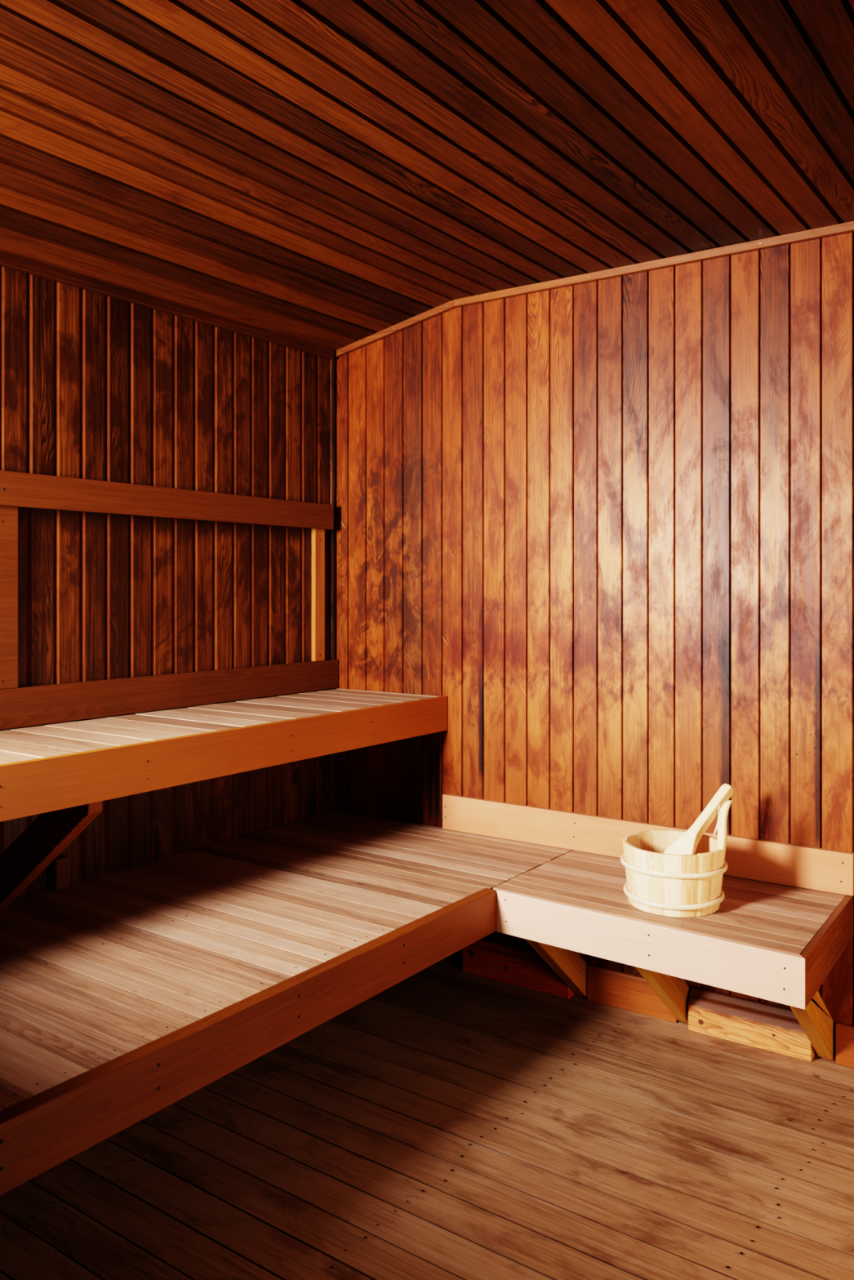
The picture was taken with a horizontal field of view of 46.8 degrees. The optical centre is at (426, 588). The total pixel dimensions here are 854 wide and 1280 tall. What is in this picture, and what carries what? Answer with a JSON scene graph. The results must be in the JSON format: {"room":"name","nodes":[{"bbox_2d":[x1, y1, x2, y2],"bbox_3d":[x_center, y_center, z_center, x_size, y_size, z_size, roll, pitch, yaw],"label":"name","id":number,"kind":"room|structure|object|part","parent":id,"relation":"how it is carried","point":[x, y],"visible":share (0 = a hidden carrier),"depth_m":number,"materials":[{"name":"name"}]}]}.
{"room":"spa","nodes":[
{"label":"spa","id":0,"kind":"room"},
{"bbox_2d":[0,266,334,897],"bbox_3d":[-1.301,0.186,2.259,0.020,2.138,3.325,0,0,36],"label":"wall","id":1,"kind":"structure","parent":0,"point":[94,386],"depth_m":2.95,"materials":[{"name":"brown wood"}]},
{"bbox_2d":[0,249,333,359],"bbox_3d":[-1.298,-0.846,2.223,0.023,0.041,3.280,0,0,36],"label":"trim","id":2,"kind":"structure","parent":1,"relation":"attached to","point":[7,260],"depth_m":2.90,"materials":[{"name":"brown wood"}]},
{"bbox_2d":[0,470,333,688],"bbox_3d":[-1.051,-0.021,2.556,0.039,0.555,2.410,0,0,36],"label":"rail","id":3,"kind":"object","parent":1,"relation":"attached to","point":[17,489],"visible":1,"depth_m":2.79,"materials":[{"name":"brown wood"}]},
{"bbox_3d":[-1.043,-0.254,2.551,0.019,0.088,2.410,0,0,36],"label":"rail","id":4,"kind":"part","parent":3,"relation":"part of","materials":[{"name":"brown wood"}]},
{"bbox_2d":[0,659,447,910],"bbox_3d":[-0.850,0.530,2.449,0.489,0.546,2.470,0,0,36],"label":"bench","id":5,"kind":"object","parent":1,"relation":"attached to","point":[62,773],"visible":1,"depth_m":2.61,"materials":[{"name":"brown wood"}]},
{"bbox_2d":[329,358,334,812],"bbox_3d":[-0.342,0.212,3.567,0.010,2.085,0.019,0,0,36],"label":"trim","id":6,"kind":"structure","parent":1,"relation":"attached to","point":[331,361],"depth_m":3.56,"materials":[{"name":"brown wood"}]},
{"bbox_2d":[0,0,853,351],"bbox_3d":[-0.099,-0.913,1.417,2.981,0.128,3.470,0,0,36],"label":"ceiling","id":7,"kind":"structure","parent":0,"point":[335,175],"depth_m":2.11,"materials":[{"name":"brown wood"}]},
{"bbox_2d":[0,960,853,1279],"bbox_3d":[-0.067,1.264,1.419,3.070,0.022,3.449,0,0,36],"label":"floor","id":8,"kind":"structure","parent":0,"point":[450,1122],"depth_m":2.15,"materials":[{"name":"brown wood"}]},
{"bbox_2d":[0,810,573,1195],"bbox_3d":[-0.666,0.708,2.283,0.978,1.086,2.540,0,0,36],"label":"bench","id":9,"kind":"object","parent":8,"relation":"on","point":[126,993],"visible":0.95,"depth_m":2.21,"materials":[{"name":"brown wood"}]},
{"bbox_2d":[462,939,574,999],"bbox_3d":[0.285,1.202,3.139,0.387,0.106,0.041,0,0,34],"label":"baseboard","id":10,"kind":"structure","parent":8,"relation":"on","point":[514,966],"depth_m":3.13,"materials":[{"name":"brown wood"}]},
{"bbox_2d":[442,793,853,1059],"bbox_3d":[0.450,0.969,2.742,1.301,0.561,0.540,0,0,36],"label":"bench","id":11,"kind":"object","parent":8,"relation":"on","point":[783,921],"visible":0.98,"depth_m":2.56,"materials":[{"name":"brown wood"}]},
{"bbox_2d":[620,800,732,917],"bbox_3d":[0.630,0.667,2.526,0.266,0.274,0.266,0,0,-27],"label":"bucket","id":12,"kind":"object","parent":11,"relation":"on","point":[658,882],"visible":0.95,"depth_m":2.43,"materials":[{"name":"brown wood"}]},
{"bbox_2d":[662,783,733,854],"bbox_3d":[0.695,0.640,2.545,0.254,0.248,0.090,0,0,-18],"label":"ladle","id":13,"kind":"object","parent":12,"relation":"in","point":[686,844],"visible":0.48,"depth_m":2.56,"materials":[{"name":"brown wood"}]},
{"bbox_3d":[0.754,0.600,2.568,0.019,0.087,0.017,0,0,36],"label":"cord","id":14,"kind":"part","parent":13,"relation":"part of","materials":[{"name":"leather"}]},
{"bbox_2d":[688,986,814,1062],"bbox_3d":[0.890,1.198,2.725,0.335,0.113,0.043,0,0,34],"label":"block","id":15,"kind":"object","parent":8,"relation":"on","point":[774,1028],"visible":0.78,"depth_m":2.71,"materials":[{"name":"brown wood"}]},
{"bbox_2d":[334,231,853,1061],"bbox_3d":[0.909,0.134,2.750,3.037,2.242,0.022,0,0,34],"label":"wall","id":16,"kind":"structure","parent":0,"point":[609,522],"depth_m":2.98,"materials":[{"name":"brown wood"}]},
{"bbox_2d":[333,220,853,358],"bbox_3d":[0.886,-0.896,2.742,2.967,0.126,0.021,0,0,34],"label":"trim","id":17,"kind":"structure","parent":16,"relation":"attached to","point":[846,227],"depth_m":2.96,"materials":[{"name":"brown wood"}]},
{"bbox_2d":[586,964,853,1068],"bbox_3d":[1.281,1.202,2.475,1.913,0.106,0.016,0,0,34],"label":"baseboard","id":18,"kind":"structure","parent":16,"relation":"attached to","point":[609,987],"depth_m":2.92,"materials":[{"name":"brown wood"}]}
]}

